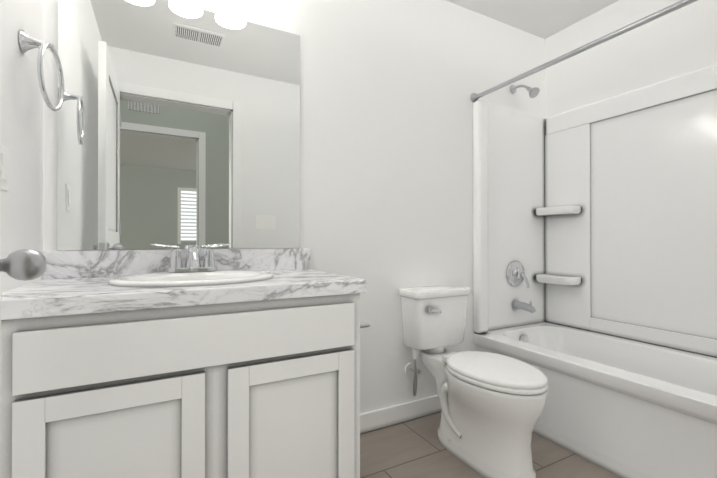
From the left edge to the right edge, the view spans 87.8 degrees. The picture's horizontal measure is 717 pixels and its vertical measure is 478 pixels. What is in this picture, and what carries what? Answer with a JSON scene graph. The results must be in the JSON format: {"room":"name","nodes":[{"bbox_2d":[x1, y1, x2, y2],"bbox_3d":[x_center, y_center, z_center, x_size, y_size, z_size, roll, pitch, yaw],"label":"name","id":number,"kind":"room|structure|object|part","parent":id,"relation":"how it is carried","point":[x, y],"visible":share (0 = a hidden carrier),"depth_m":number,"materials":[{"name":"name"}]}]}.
{"room":"bathroom","nodes":[
{"label":"bathroom","id":0,"kind":"room"},
{"bbox_2d":[1,0,43,292],"bbox_3d":[-0.782,-0.286,0.584,0.120,2.500,1.525,0,0,-28],"label":"wall","id":1,"kind":"structure","parent":0,"point":[22,196],"depth_m":1.08,"materials":[{"name":"white paint"}]},
{"bbox_2d":[1,144,8,190],"bbox_3d":[-0.901,-0.182,0.944,0.008,0.115,0.072,0,0,-28],"label":"switch plate","id":2,"kind":"object","parent":1,"relation":"attached to","point":[5,151],"depth_m":0.95,"materials":[{"name":"white plastic"}]},
{"bbox_3d":[-0.898,-0.182,0.945,0.003,0.065,0.032,0,0,-28],"label":"left rocker light switch plate","id":3,"kind":"part","parent":2,"relation":"part of","materials":[{"name":"white plastic"}]},
{"bbox_2d":[0,0,45,371],"bbox_3d":[-0.490,-0.052,0.396,0.141,2.006,0.644,0,0,-28],"label":"door","id":4,"kind":"structure","parent":1,"relation":"in","point":[25,264],"depth_m":0.63,"materials":[{"name":"paint"}]},
{"bbox_3d":[-0.636,-0.051,0.616,0.035,2.006,0.118,0,0,-28],"label":"lock-side door stile","id":5,"kind":"part","parent":4,"relation":"part of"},
{"bbox_2d":[19,29,63,111],"bbox_3d":[-0.939,-0.495,1.099,0.082,0.220,0.190,0,0,-28],"label":"towel ring","id":6,"kind":"object","parent":1,"relation":"attached to","point":[27,42],"visible":1,"depth_m":1.08,"materials":[{"name":"silver metal"}]},
{"bbox_3d":[-0.943,-0.574,1.098,0.074,0.062,0.062,0,0,-28],"label":"post","id":7,"kind":"part","parent":6,"relation":"part of","materials":[{"name":"silver metal"}]},
{"bbox_2d":[43,0,544,413],"bbox_3d":[0.065,-0.280,1.968,2.917,2.500,0.120,0,0,-28],"label":"wall","id":8,"kind":"structure","parent":0,"point":[388,88],"depth_m":1.95,"materials":[{"name":"white paint"}]},
{"bbox_2d":[42,248,309,278],"bbox_3d":[-0.653,0.091,1.502,0.969,0.096,0.019,0,0,-28],"label":"backsplash","id":9,"kind":"structure","parent":8,"relation":"attached to","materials":[{"name":"stone"}]},
{"bbox_2d":[57,0,299,249],"bbox_3d":[-0.661,-0.449,1.509,0.883,0.979,0.005,0,0,-28],"label":"mirror glass","id":10,"kind":"object","parent":8,"relation":"attached to","point":[178,124],"visible":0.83,"depth_m":1.47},
{"bbox_2d":[360,395,441,433],"bbox_3d":[0.223,0.923,1.971,1.032,0.095,0.013,0,0,-28],"label":"baseboard","id":11,"kind":"structure","parent":8,"relation":"attached to","point":[388,416],"depth_m":1.96,"materials":[{"name":"paint"}]},
{"bbox_2d":[473,100,487,333],"bbox_3d":[0.727,-0.130,2.215,0.086,1.377,0.060,0,0,-28],"label":"flange","id":12,"kind":"object","parent":8,"relation":"attached to","point":[480,216],"visible":1,"depth_m":2.19,"materials":[{"name":"plastic"}]},
{"bbox_2d":[473,102,544,332],"bbox_3d":[0.982,-0.129,2.382,0.665,1.377,0.006,0,0,-28],"label":"wall panel","id":13,"kind":"object","parent":8,"relation":"attached to","point":[516,178],"visible":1,"depth_m":2.39,"materials":[{"name":"plastic"}]},
{"bbox_2d":[506,85,539,312],"bbox_3d":[1.044,-0.268,2.316,0.164,1.446,0.182,0,0,-28],"label":"fittings","id":14,"kind":"object","parent":8,"relation":"attached to","point":[515,275],"visible":1,"depth_m":2.35,"materials":[{"name":"silver metal"}]},
{"bbox_3d":[1.020,-0.948,2.341,0.015,0.052,0.117,0,0,-28],"label":"arm","id":15,"kind":"part","parent":14,"relation":"part of"},
{"bbox_3d":[1.040,0.425,2.320,0.048,0.060,0.144,0,0,-28],"label":"spout","id":16,"kind":"part","parent":14,"relation":"part of","materials":[{"name":"grey metal"}]},
{"bbox_2d":[471,0,697,101],"bbox_3d":[1.053,-0.850,1.565,0.060,0.060,1.521,0,0,-28],"label":"shower curtain rod","id":17,"kind":"object","parent":8,"relation":"attached to","point":[475,97],"visible":0.94,"depth_m":1.61,"materials":[{"name":"grey metal"}]},
{"bbox_2d":[360,412,621,477],"bbox_3d":[0.480,0.992,1.183,2.677,0.050,1.645,0,0,-28],"label":"floor","id":18,"kind":"structure","parent":0,"point":[414,448],"depth_m":1.64,"materials":[{"name":"beige tile"}]},
{"bbox_2d":[0,243,370,477],"bbox_3d":[-0.510,0.492,1.278,1.013,0.951,0.547,0,0,-28],"label":"bathroom vanity","id":19,"kind":"object","parent":18,"relation":"on","point":[193,361],"visible":1,"depth_m":1.03,"materials":[{"name":"paint"}]},
{"bbox_3d":[-0.599,0.395,0.931,0.285,0.058,0.018,0,0,-28],"label":"door rail","id":20,"kind":"part","parent":19,"relation":"part of","materials":[{"name":"paint"}]},
{"bbox_3d":[-0.602,0.608,0.935,0.288,0.373,0.008,0,0,-28],"label":"door panel","id":21,"kind":"part","parent":19,"relation":"part of","materials":[{"name":"paint"}]},
{"bbox_2d":[1,269,365,319],"bbox_3d":[-0.529,0.160,1.270,0.969,0.045,0.546,0,0,-28],"label":"countertop","id":22,"kind":"structure","parent":19,"relation":"on","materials":[{"name":"stone"}]},
{"bbox_2d":[108,270,273,287],"bbox_3d":[-0.546,0.137,1.266,0.510,0.400,0.430,0,0,-28],"label":"sink","id":23,"kind":"object","parent":22,"relation":"in","point":[171,278],"depth_m":1.21,"materials":[{"name":"white ceramic"}]},
{"bbox_2d":[151,243,230,271],"bbox_3d":[-0.607,0.069,1.371,0.278,0.105,0.150,0,0,-28],"label":"faucet","id":24,"kind":"object","parent":22,"relation":"on","point":[192,263],"depth_m":1.38,"materials":[{"name":"silver metal"}]},
{"bbox_3d":[-0.196,0.609,1.151,0.288,0.373,0.008,0,0,-28],"label":"door panel","id":25,"kind":"part","parent":19,"relation":"part of","materials":[{"name":"paint"}]},
{"bbox_3d":[-0.193,0.396,1.147,0.285,0.058,0.018,0,0,-28],"label":"door rail","id":26,"kind":"part","parent":19,"relation":"part of","materials":[{"name":"paint"}]},
{"bbox_3d":[0.019,0.302,1.306,0.054,0.018,0.018,0,0,-28],"label":"post","id":27,"kind":"part","parent":19,"relation":"part of","materials":[{"name":"silver metal"}]},
{"bbox_2d":[399,285,548,477],"bbox_3d":[0.527,0.613,1.726,0.371,0.713,0.730,0,0,-28],"label":"toilet","id":28,"kind":"object","parent":18,"relation":"on","point":[493,405],"visible":1,"depth_m":1.58,"materials":[{"name":"ceramic"}]},
{"bbox_3d":[0.402,0.424,1.961,0.350,0.259,0.168,0,0,-28],"label":"tank","id":29,"kind":"part","parent":28,"relation":"part of","materials":[{"name":"ceramic"}]},
{"bbox_3d":[0.402,0.276,1.961,0.371,0.038,0.186,0,0,-28],"label":"tank lid","id":30,"kind":"part","parent":28,"relation":"part of","materials":[{"name":"ceramic"}]},
{"bbox_3d":[0.381,0.355,1.837,0.064,0.031,0.019,0,0,-28],"label":"lever handle","id":31,"kind":"part","parent":28,"relation":"part of","materials":[{"name":"silver metal"}]},
{"bbox_3d":[0.562,0.777,1.641,0.338,0.384,0.545,0,0,-28],"label":"bowl","id":32,"kind":"part","parent":28,"relation":"part of","materials":[{"name":"ceramic"}]},
{"bbox_3d":[0.585,0.553,1.601,0.336,0.023,0.450,0,0,-28],"label":"lid","id":33,"kind":"part","parent":28,"relation":"part of","materials":[{"name":"white plastic"}]},
{"bbox_3d":[0.586,0.574,1.597,0.340,0.018,0.447,0,0,-28],"label":"seat","id":34,"kind":"part","parent":28,"relation":"part of","materials":[{"name":"white plastic"}]},
{"bbox_2d":[472,321,716,477],"bbox_3d":[1.333,0.763,1.707,0.675,0.412,1.521,0,0,-28],"label":"bathtub","id":35,"kind":"object","parent":18,"relation":"on","point":[623,407],"visible":0.83,"depth_m":1.63,"materials":[{"name":"ceramic"}]},
{"bbox_2d":[545,89,716,338],"bbox_3d":[1.629,-0.132,1.868,0.006,1.377,1.521,0,0,-28],"label":"wall panel","id":36,"kind":"object","parent":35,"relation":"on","point":[653,216],"visible":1,"depth_m":1.96,"materials":[{"name":"plastic"}]},
{"bbox_2d":[446,0,618,38],"bbox_3d":[0.447,-1.393,1.256,2.717,0.040,1.545,0,0,-28],"label":"ceiling","id":37,"kind":"structure","parent":0,"point":[544,19],"depth_m":2.24,"materials":[{"name":"white paint"}]},
{"bbox_2d":[545,0,716,118],"bbox_3d":[1.714,-0.280,1.847,0.120,2.500,1.645,0,0,-28],"label":"wall","id":38,"kind":"structure","parent":0,"point":[678,42],"depth_m":2.10,"materials":[{"name":"white paint"}]},
{"bbox_2d":[545,123,590,330],"bbox_3d":[1.341,-0.074,2.398,0.016,1.267,0.302,0,0,-28],"label":"panel column","id":39,"kind":"structure","parent":38,"relation":"attached to","point":[567,183],"depth_m":2.37,"materials":[{"name":"plastic"}]},
{"bbox_2d":[536,274,580,284],"bbox_3d":[1.272,0.258,2.382,0.146,0.048,0.260,0,0,-28],"label":"shelf","id":40,"kind":"object","parent":39,"relation":"attached to","point":[553,279],"visible":1,"depth_m":2.31,"materials":[{"name":"plastic"}]},
{"bbox_2d":[536,206,580,215],"bbox_3d":[1.272,-0.179,2.384,0.146,0.048,0.260,0,0,-28],"label":"shelf","id":41,"kind":"object","parent":39,"relation":"attached to","point":[557,210],"visible":1,"depth_m":2.31,"materials":[{"name":"plastic"}]},
{"bbox_2d":[546,64,716,134],"bbox_3d":[1.628,-0.763,1.860,0.018,0.115,1.503,0,0,-28],"label":"band","id":42,"kind":"object","parent":38,"relation":"attached to","point":[703,80],"visible":0.98,"depth_m":2.03,"materials":[{"name":"plastic"}]},
{"bbox_2d":[590,317,716,356],"bbox_3d":[1.629,0.515,1.856,0.014,0.084,1.503,0,0,-28],"label":"band","id":43,"kind":"object","parent":38,"relation":"attached to","point":[690,343],"visible":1,"depth_m":1.95,"materials":[{"name":"plastic"}]}
]}

